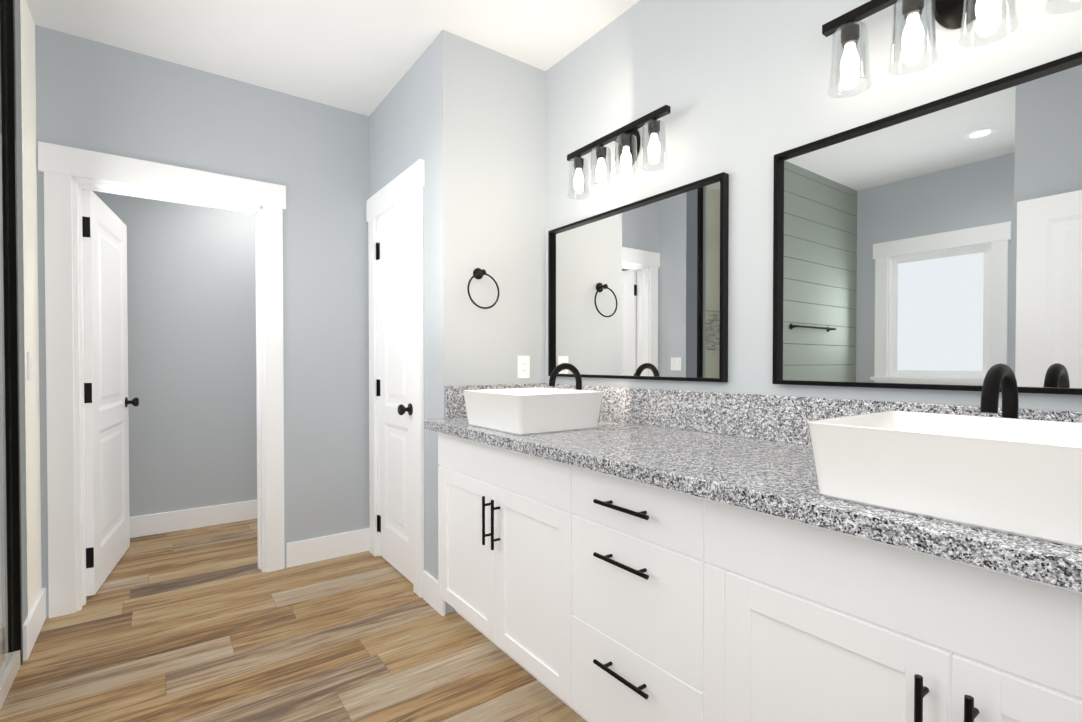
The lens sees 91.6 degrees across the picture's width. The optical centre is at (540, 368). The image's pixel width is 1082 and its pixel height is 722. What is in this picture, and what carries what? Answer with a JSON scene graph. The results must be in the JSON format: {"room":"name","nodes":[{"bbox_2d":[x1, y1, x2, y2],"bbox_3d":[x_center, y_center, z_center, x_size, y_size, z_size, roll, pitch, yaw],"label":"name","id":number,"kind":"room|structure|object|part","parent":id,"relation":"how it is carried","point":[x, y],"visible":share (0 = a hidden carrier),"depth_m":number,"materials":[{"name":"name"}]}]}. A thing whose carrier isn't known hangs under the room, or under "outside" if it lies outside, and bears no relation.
{"room":"bathroom","nodes":[
{"label":"bathroom","id":0,"kind":"room"},
{"bbox_2d":[0,0,41,653],"bbox_3d":[-2.207,-0.204,2.185,0.115,2.700,0.430,-1,1,-36],"label":"wall","id":1,"kind":"structure","parent":0,"point":[30,337],"depth_m":2.20,"materials":[{"name":"paint"}]},
{"bbox_2d":[27,352,34,379],"bbox_3d":[-2.158,-0.014,2.229,0.011,0.115,0.116,-1,1,-36],"label":"light switch","id":2,"kind":"object","parent":1,"relation":"attached to","point":[31,363],"visible":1,"depth_m":2.20,"materials":[{"name":"white plastic"}]},
{"bbox_2d":[22,588,45,660],"bbox_3d":[-2.155,1.076,2.239,0.015,0.140,0.428,-1,1,-36],"label":"baseboard","id":3,"kind":"structure","parent":1,"relation":"attached to","point":[32,626],"depth_m":2.19,"materials":[{"name":"white wood"}]},
{"bbox_2d":[93,191,256,516],"bbox_3d":[-2.700,-0.221,3.600,3.950,2.700,0.100,-1,1,-36],"label":"wall","id":4,"kind":"structure","parent":0,"point":[191,290],"depth_m":3.70,"materials":[{"name":"paint"}]},
{"bbox_2d":[130,500,256,537],"bbox_3d":[-2.667,1.059,3.569,3.750,0.140,0.015,-1,1,-36],"label":"baseboard","id":5,"kind":"structure","parent":4,"relation":"attached to","point":[158,523],"depth_m":3.71,"materials":[{"name":"white wood"}]},
{"bbox_2d":[35,25,369,617],"bbox_3d":[-1.481,-0.215,3.064,2.324,2.700,0.140,-1,1,-36],"label":"wall","id":6,"kind":"structure","parent":0,"point":[310,155],"depth_m":3.02,"materials":[{"name":"paint"}]},
{"bbox_2d":[82,189,138,595],"bbox_3d":[-2.427,0.115,2.949,0.164,2.020,0.800,0,1,-28],"label":"hall door","id":7,"kind":"structure","parent":6,"relation":"in","point":[105,325],"depth_m":2.83,"materials":[{"name":"white wood"}]},
{"bbox_3d":[-2.582,0.206,3.242,0.164,0.064,0.064,0,1,-28],"label":"knob","id":8,"kind":"part","parent":7,"relation":"part of","materials":[{"name":"black metal"}]},
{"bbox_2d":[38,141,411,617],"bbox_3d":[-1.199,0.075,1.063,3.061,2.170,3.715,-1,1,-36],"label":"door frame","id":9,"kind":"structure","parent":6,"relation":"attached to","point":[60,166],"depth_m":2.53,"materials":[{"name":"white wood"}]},
{"bbox_2d":[286,528,369,567],"bbox_3d":[-1.255,1.064,3.140,0.483,0.140,0.028,-1,1,-36],"label":"baseboard","id":10,"kind":"structure","parent":6,"relation":"attached to","point":[307,551],"depth_m":3.13,"materials":[{"name":"white wood"}]},
{"bbox_2d":[0,519,586,721],"bbox_3d":[-1.066,1.187,1.368,3.950,0.060,6.000,-1,1,-36],"label":"floor","id":11,"kind":"structure","parent":0,"point":[213,623],"depth_m":2.13,"materials":[{"name":"brown wood"}]},
{"bbox_2d":[0,0,22,708],"bbox_3d":[-1.901,-0.198,1.778,0.102,2.698,0.585,-1,1,-36],"label":"shower door","id":12,"kind":"structure","parent":11,"relation":"on","point":[11,660],"depth_m":2.00,"materials":[{"name":"black metal"}]},
{"bbox_2d":[438,432,1081,721],"bbox_3d":[0.466,0.716,1.617,0.655,0.874,2.404,-1,1,-36],"label":"bathroom vanity","id":13,"kind":"object","parent":11,"relation":"on","point":[587,595],"visible":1,"depth_m":1.20,"materials":[{"name":"white wood"}]},
{"bbox_2d":[424,383,1081,591],"bbox_3d":[0.454,0.183,1.602,0.685,0.190,2.404,-1,1,-36],"label":"countertop","id":14,"kind":"structure","parent":13,"relation":"on","point":[754,452],"depth_m":1.43,"materials":[{"name":"stone"}]},
{"bbox_2d":[463,388,602,434],"bbox_3d":[-0.038,0.160,2.117,0.410,0.143,0.430,-1,1,-36],"label":"sink","id":15,"kind":"object","parent":14,"relation":"on","point":[522,411],"visible":1,"depth_m":1.97,"materials":[{"name":"white ceramic"}]},
{"bbox_2d":[549,363,581,389],"bbox_3d":[0.130,0.102,2.239,0.237,0.256,0.052,-1,1,-36],"label":"faucet","id":16,"kind":"object","parent":14,"relation":"on","point":[573,369],"visible":0.5,"depth_m":2.21,"materials":[{"name":"black metal"}]},
{"bbox_2d":[807,411,1081,547],"bbox_3d":[0.799,0.174,0.965,0.410,0.143,0.430,-1,1,-36],"label":"sink","id":17,"kind":"object","parent":14,"relation":"on","point":[1019,477],"visible":1,"depth_m":0.86,"materials":[{"name":"white ceramic"}]},
{"bbox_2d":[980,363,1018,418],"bbox_3d":[0.963,0.116,1.092,0.237,0.256,0.052,-1,1,-36],"label":"faucet","id":18,"kind":"object","parent":14,"relation":"on","point":[998,376],"visible":0.6,"depth_m":1.05,"materials":[{"name":"black metal"}]},
{"bbox_2d":[26,0,639,115],"bbox_3d":[-1.066,-1.593,1.333,3.950,0.100,6.000,-1,1,-36],"label":"ceiling","id":19,"kind":"structure","parent":0,"point":[359,56],"depth_m":2.43,"materials":[{"name":"paint"}]},
{"bbox_2d":[369,30,545,613],"bbox_3d":[-0.475,-0.215,3.060,0.702,2.700,1.050,-1,1,-36],"label":"wall block","id":20,"kind":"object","parent":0,"point":[464,119],"visible":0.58,"depth_m":2.57,"materials":[{"name":"paint"}]},
{"bbox_2d":[376,198,412,582],"bbox_3d":[-0.800,0.116,2.951,0.164,2.018,0.575,-1,1,-36],"label":"closet door","id":21,"kind":"structure","parent":20,"relation":"in","point":[394,387],"depth_m":2.94,"materials":[{"name":"white wood"}]},
{"bbox_3d":[-0.672,0.212,2.776,0.164,0.064,0.064,-1,1,-36],"label":"knob","id":22,"kind":"part","parent":21,"relation":"part of","materials":[{"name":"black metal"}]},
{"bbox_2d":[366,159,424,597],"bbox_3d":[-0.824,0.052,2.924,0.026,2.170,0.821,-1,1,-36],"label":"door frame","id":23,"kind":"structure","parent":20,"relation":"attached to","point":[406,183],"depth_m":2.67,"materials":[{"name":"white wood"}]},
{"bbox_2d":[467,268,498,308],"bbox_3d":[-0.284,-0.384,2.504,0.173,0.202,0.066,-1,1,-36],"label":"towel ring","id":24,"kind":"object","parent":20,"relation":"attached to","point":[478,273],"visible":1,"depth_m":2.50,"materials":[{"name":"black metal"}]},
{"bbox_2d":[518,356,529,377],"bbox_3d":[-0.087,-0.010,2.688,0.070,0.115,0.008,-1,1,-36],"label":"outlet","id":25,"kind":"object","parent":20,"relation":"attached to","point":[523,366],"visible":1,"depth_m":2.69,"materials":[{"name":"white plastic"}]},
{"bbox_2d":[546,0,1081,411],"bbox_3d":[0.813,-0.199,1.786,0.115,2.700,2.525,-1,1,-36],"label":"wall","id":26,"kind":"structure","parent":0,"point":[740,88],"depth_m":1.82,"materials":[{"name":"paint"}]},
{"bbox_2d":[567,105,670,198],"bbox_3d":[0.322,-0.914,2.223,0.152,0.257,0.590,-1,1,-36],"label":"sconce","id":27,"kind":"object","parent":26,"relation":"attached to","point":[626,138],"visible":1,"depth_m":2.17,"materials":[{"name":"clear glass"}]},
{"bbox_2d":[548,172,728,381],"bbox_3d":[0.354,-0.330,2.288,0.032,0.743,1.032,-1,1,-36],"label":"mirror","id":28,"kind":"object","parent":26,"relation":"attached to","point":[638,289],"visible":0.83,"depth_m":2.18,"materials":[{"name":"black metal"}]},
{"bbox_2d":[772,51,1081,394],"bbox_3d":[1.071,-0.317,1.301,0.032,0.743,1.032,-1,1,-36],"label":"mirror","id":29,"kind":"object","parent":26,"relation":"attached to","point":[935,245],"visible":0.95,"depth_m":1.36,"materials":[{"name":"black metal"}]},
{"bbox_2d":[822,0,1081,97],"bbox_3d":[1.004,-0.902,1.284,0.152,0.257,0.590,-1,1,-36],"label":"sconce","id":30,"kind":"object","parent":26,"relation":"attached to","point":[953,14],"visible":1,"depth_m":1.34,"materials":[{"name":"clear glass"}]}
]}

